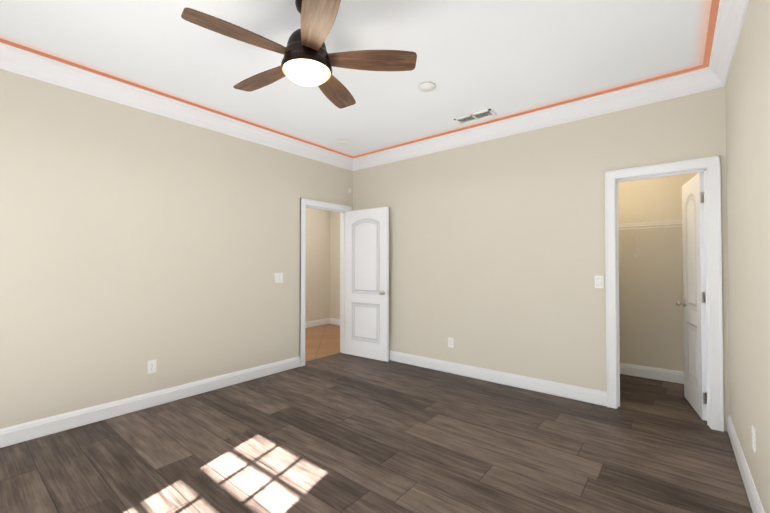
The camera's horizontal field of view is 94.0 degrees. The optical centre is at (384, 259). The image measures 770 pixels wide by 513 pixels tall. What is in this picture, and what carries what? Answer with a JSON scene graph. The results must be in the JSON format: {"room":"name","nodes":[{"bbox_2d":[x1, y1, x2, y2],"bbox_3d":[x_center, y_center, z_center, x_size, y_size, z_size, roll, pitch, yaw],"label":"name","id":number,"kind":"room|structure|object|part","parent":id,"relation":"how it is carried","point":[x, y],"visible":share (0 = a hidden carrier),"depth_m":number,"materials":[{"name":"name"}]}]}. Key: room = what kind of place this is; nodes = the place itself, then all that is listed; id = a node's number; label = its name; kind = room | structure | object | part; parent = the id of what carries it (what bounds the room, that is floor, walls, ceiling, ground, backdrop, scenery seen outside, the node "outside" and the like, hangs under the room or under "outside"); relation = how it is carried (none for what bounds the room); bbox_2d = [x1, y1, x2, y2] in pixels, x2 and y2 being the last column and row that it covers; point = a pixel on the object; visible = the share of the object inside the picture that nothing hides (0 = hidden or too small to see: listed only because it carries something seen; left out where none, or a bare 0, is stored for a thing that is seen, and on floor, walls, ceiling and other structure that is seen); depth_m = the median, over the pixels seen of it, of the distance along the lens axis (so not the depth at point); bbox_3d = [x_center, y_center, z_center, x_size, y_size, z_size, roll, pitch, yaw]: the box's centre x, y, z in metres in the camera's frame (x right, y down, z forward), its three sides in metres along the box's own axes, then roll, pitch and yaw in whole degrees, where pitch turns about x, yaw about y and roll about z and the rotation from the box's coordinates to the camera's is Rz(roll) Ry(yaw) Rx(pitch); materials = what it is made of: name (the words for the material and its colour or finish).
{"room":"empty bedroom","nodes":[
{"label":"empty bedroom","id":0,"kind":"room"},
{"bbox_2d":[0,69,352,428],"bbox_3d":[-1.634,-0.073,3.942,0.120,2.820,6.780,-1,-1,39],"label":"wall","id":1,"kind":"structure","parent":0,"point":[133,241],"depth_m":3.14,"materials":[{"name":"beige paint"}]},
{"bbox_2d":[0,356,299,447],"bbox_3d":[-2.353,1.257,2.925,0.015,0.130,4.085,-1,-1,39],"label":"baseboard","id":2,"kind":"structure","parent":1,"relation":"attached to","point":[16,434],"depth_m":3.10,"materials":[{"name":"white wood"}]},
{"bbox_2d":[147,360,156,373],"bbox_3d":[-2.104,0.967,3.244,0.010,0.116,0.072,-1,-1,39],"label":"electrical outlet","id":3,"kind":"object","parent":1,"relation":"attached to","point":[151,366],"visible":1,"depth_m":3.24,"materials":[{"name":"white plastic"}]},
{"bbox_2d":[0,42,351,170],"bbox_3d":[-2.020,-1.411,3.309,0.100,0.156,5.040,-1,-1,39],"label":"crown molding","id":4,"kind":"structure","parent":1,"relation":"attached to","point":[12,59],"depth_m":3.18,"materials":[{"name":"white wood"}]},
{"bbox_2d":[0,38,352,157],"bbox_3d":[-1.969,-1.486,3.268,0.036,0.013,4.844,-1,-1,39],"label":"trim","id":5,"kind":"structure","parent":1,"relation":"attached to","point":[1,40],"depth_m":3.13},
{"bbox_2d":[274,273,282,282],"bbox_3d":[-1.267,0.217,4.289,0.010,0.116,0.116,-1,-1,39],"label":"double light switch","id":6,"kind":"object","parent":1,"relation":"attached to","point":[278,277],"visible":1,"depth_m":4.28,"materials":[{"name":"white plastic"}]},
{"bbox_2d":[300,198,351,366],"bbox_3d":[-0.778,0.288,4.878,0.027,2.125,0.910,-1,-1,39],"label":"trim","id":7,"kind":"structure","parent":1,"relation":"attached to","point":[304,202],"depth_m":4.55,"materials":[{"name":"white wood"}]},
{"bbox_2d":[306,205,346,352],"bbox_3d":[-0.846,0.288,4.933,0.147,2.125,0.910,-1,-1,39],"label":"door frame","id":8,"kind":"structure","parent":1,"relation":"attached to","point":[342,279],"depth_m":5.22,"materials":[{"name":"white wood"}]},
{"bbox_2d":[345,207,388,361],"bbox_3d":[-0.264,0.324,4.942,0.756,2.030,0.169,-1,-1,36],"label":"entry door","id":9,"kind":"structure","parent":1,"relation":"in","point":[366,283],"depth_m":4.91,"materials":[{"name":"white painted wood"},{"name":"satin nickel"}]},
{"bbox_2d":[305,207,329,321],"bbox_3d":[-2.427,-0.039,6.364,0.120,2.820,4.010,-1,-1,39],"label":"wall","id":10,"kind":"structure","parent":0,"point":[322,289],"depth_m":7.52,"materials":[{"name":"beige paint"}]},
{"bbox_2d":[305,318,329,327],"bbox_3d":[-2.374,1.306,6.302,0.015,0.130,3.770,-1,-1,39],"label":"baseboard","id":11,"kind":"structure","parent":10,"relation":"attached to","point":[319,322],"depth_m":7.49,"materials":[{"name":"white wood"}]},
{"bbox_2d":[330,211,339,318],"bbox_3d":[-0.360,-0.027,7.194,1.990,2.820,0.120,-1,-1,39],"label":"wall","id":12,"kind":"structure","parent":0,"point":[334,216],"depth_m":7.69,"materials":[{"name":"beige paint"}]},
{"bbox_2d":[330,318,339,324],"bbox_3d":[-0.403,1.317,7.122,1.990,0.130,0.015,-1,-1,39],"label":"baseboard","id":13,"kind":"structure","parent":12,"relation":"attached to","point":[333,321],"depth_m":7.66,"materials":[{"name":"white wood"}]},
{"bbox_2d":[0,0,711,155],"bbox_3d":[-0.864,-1.542,3.340,6.380,0.100,6.780,-1,-1,39],"label":"ceiling","id":14,"kind":"structure","parent":0,"point":[502,58],"depth_m":2.58,"materials":[{"name":"white paint"}]},
{"bbox_2d":[181,0,416,108],"bbox_3d":[-0.493,-1.276,2.122,1.220,0.468,1.247,-1,-1,39],"label":"fan","id":15,"kind":"object","parent":14,"relation":"hanging from","point":[308,60],"visible":1,"depth_m":2.03,"materials":[{"name":"brown wood"}]},
{"bbox_3d":[-0.759,-1.177,1.875,0.525,0.008,0.164,1,10,-38],"label":"blade","id":16,"kind":"part","parent":15,"relation":"part of","materials":[{"name":"brown wood"}]},
{"bbox_3d":[-0.773,-1.171,2.322,0.525,0.008,0.164,-1,10,34],"label":"blade","id":17,"kind":"part","parent":15,"relation":"part of","materials":[{"name":"brown wood"}]},
{"bbox_3d":[-0.458,-1.076,2.107,0.266,0.068,0.266,-1,-1,39],"label":"lamp shade","id":18,"kind":"part","parent":15,"relation":"part of","materials":[{"name":"white glass"}]},
{"bbox_3d":[-0.329,-1.179,1.751,0.164,0.008,0.525,12,-5,-19],"label":"blade","id":19,"kind":"part","parent":15,"relation":"part of","materials":[{"name":"brown wood"}]},
{"bbox_3d":[-0.352,-1.169,2.474,0.164,0.008,0.525,-12,-4,16],"label":"blade","id":20,"kind":"part","parent":15,"relation":"part of","materials":[{"name":"brown wood"}]},
{"label":"blade","id":21,"kind":"part","parent":15,"relation":"part of","materials":[{"name":"brown wood"}]},
{"bbox_2d":[337,140,348,144],"bbox_3d":[-0.519,-1.468,4.480,0.150,0.016,0.150,-1,-1,39],"label":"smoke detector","id":22,"kind":"object","parent":14,"relation":"attached to","point":[343,142],"visible":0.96,"depth_m":4.48,"materials":[{"name":"white plastic"}]},
{"bbox_2d":[418,82,435,91],"bbox_3d":[0.360,-1.487,3.094,0.150,0.016,0.150,-1,-1,39],"label":"smoke detector","id":23,"kind":"object","parent":14,"relation":"attached to","point":[426,87],"visible":0.98,"depth_m":3.09,"materials":[{"name":"white plastic"}]},
{"bbox_2d":[454,109,496,123],"bbox_3d":[0.933,-1.481,3.728,0.400,0.012,0.160,-1,-1,39],"label":"ceiling vent","id":24,"kind":"object","parent":14,"relation":"in","point":[479,115],"visible":0.96,"depth_m":3.71,"materials":[{"name":"white plastic"}]},
{"bbox_2d":[0,324,752,512],"bbox_3d":[-0.864,1.367,3.298,6.380,0.082,6.780,-1,-1,39],"label":"floor","id":25,"kind":"structure","parent":0,"point":[341,433],"depth_m":2.45,"materials":[{"name":"brown wood"}]},
{"bbox_2d":[353,87,729,431],"bbox_3d":[1.118,-0.071,4.069,4.000,2.820,0.120,-1,-1,39],"label":"wall","id":26,"kind":"structure","parent":0,"point":[497,254],"depth_m":3.73,"materials":[{"name":"beige paint"}]},
{"bbox_2d":[448,337,453,347],"bbox_3d":[0.778,0.981,4.247,0.072,0.116,0.010,-1,-1,39],"label":"electrical outlet","id":27,"kind":"object","parent":26,"relation":"attached to","point":[451,342],"visible":1,"depth_m":4.24,"materials":[{"name":"white plastic"}]},
{"bbox_2d":[389,350,606,405],"bbox_3d":[0.754,1.276,4.239,3.195,0.130,0.045,-1,-1,39],"label":"baseboard","id":28,"kind":"structure","parent":26,"relation":"attached to","point":[593,396],"depth_m":3.80,"materials":[{"name":"white wood"}]},
{"bbox_2d":[353,65,700,157],"bbox_3d":[1.010,-1.476,3.951,3.690,0.013,0.036,-1,-1,39],"label":"trim","id":29,"kind":"structure","parent":26,"relation":"attached to","point":[697,67],"depth_m":3.46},
{"bbox_2d":[352,68,703,170],"bbox_3d":[1.057,-1.401,3.997,3.780,0.156,0.100,-1,-1,39],"label":"crown molding","id":30,"kind":"structure","parent":26,"relation":"attached to","point":[692,82],"depth_m":3.51,"materials":[{"name":"white wood"}]},
{"bbox_2d":[595,275,603,287],"bbox_3d":[1.965,0.204,3.298,0.072,0.116,0.010,-1,-1,39],"label":"light switch","id":31,"kind":"object","parent":26,"relation":"attached to","point":[599,281],"visible":1,"depth_m":3.29,"materials":[{"name":"white plastic"}]},
{"bbox_2d":[605,156,723,431],"bbox_3d":[2.347,0.292,3.070,0.650,2.065,0.120,-1,-1,39],"label":"door frame","id":32,"kind":"structure","parent":26,"relation":"attached to","point":[698,170],"depth_m":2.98,"materials":[{"name":"white wood"}]},
{"bbox_2d":[676,172,706,420],"bbox_3d":[2.751,0.299,3.200,0.169,2.030,0.616,0,-1,29],"label":"closet door","id":33,"kind":"structure","parent":26,"relation":"in","point":[693,303],"depth_m":3.12,"materials":[{"name":"white painted wood"},{"name":"satin nickel"}]},
{"bbox_3d":[2.821,0.417,3.430,0.067,0.064,0.064,0,-1,29],"label":"knob","id":34,"kind":"part","parent":33,"relation":"part of","materials":[{"name":"silver metal"}]},
{"bbox_2d":[618,173,697,371],"bbox_3d":[2.510,-0.065,4.526,2.410,2.820,0.120,-1,-1,39],"label":"wall","id":35,"kind":"structure","parent":0,"point":[651,325],"depth_m":4.03,"materials":[{"name":"beige paint"}]},
{"bbox_2d":[619,220,681,256],"bbox_3d":[2.425,-0.210,4.321,2.281,0.365,0.309,-1,-1,39],"label":"wire shelf","id":36,"kind":"object","parent":35,"relation":"attached to","point":[649,223],"visible":0.31,"depth_m":3.86,"materials":[{"name":"white metal"}]},
{"bbox_2d":[620,363,683,383],"bbox_3d":[2.514,1.279,4.416,2.290,0.130,0.015,-1,-1,39],"label":"baseboard","id":37,"kind":"structure","parent":35,"relation":"attached to","point":[674,376],"depth_m":4.01,"materials":[{"name":"white wood"}]},
{"bbox_2d":[725,0,769,512],"bbox_3d":[1.484,-0.112,1.246,0.120,2.820,6.510,-1,-1,39],"label":"wall","id":38,"kind":"structure","parent":0,"point":[747,92],"depth_m":1.91,"materials":[{"name":"beige paint"}]},
{"bbox_2d":[701,0,719,68],"bbox_3d":[0.961,-1.520,0.899,0.036,0.013,4.844,-1,-1,39],"label":"trim","id":39,"kind":"structure","parent":38,"relation":"attached to","point":[712,24],"depth_m":2.36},
{"bbox_2d":[704,0,748,90],"bbox_3d":[1.012,-1.446,0.856,0.100,0.156,5.040,-1,-1,39],"label":"crown molding","id":40,"kind":"structure","parent":38,"relation":"attached to","point":[728,28],"depth_m":2.33,"materials":[{"name":"white wood"}]},
{"bbox_2d":[727,415,764,512],"bbox_3d":[1.045,1.227,0.792,0.015,0.130,5.040,-1,-1,39],"label":"baseboard","id":41,"kind":"structure","parent":38,"relation":"attached to","point":[755,502],"depth_m":2.07,"materials":[{"name":"white wood"}]},
{"bbox_2d":[751,425,755,452],"bbox_3d":[1.927,0.937,1.879,0.010,0.116,0.072,-1,-1,39],"label":"electrical outlet","id":42,"kind":"object","parent":38,"relation":"attached to","point":[753,440],"visible":1,"depth_m":1.86,"materials":[{"name":"white plastic"}]}
]}

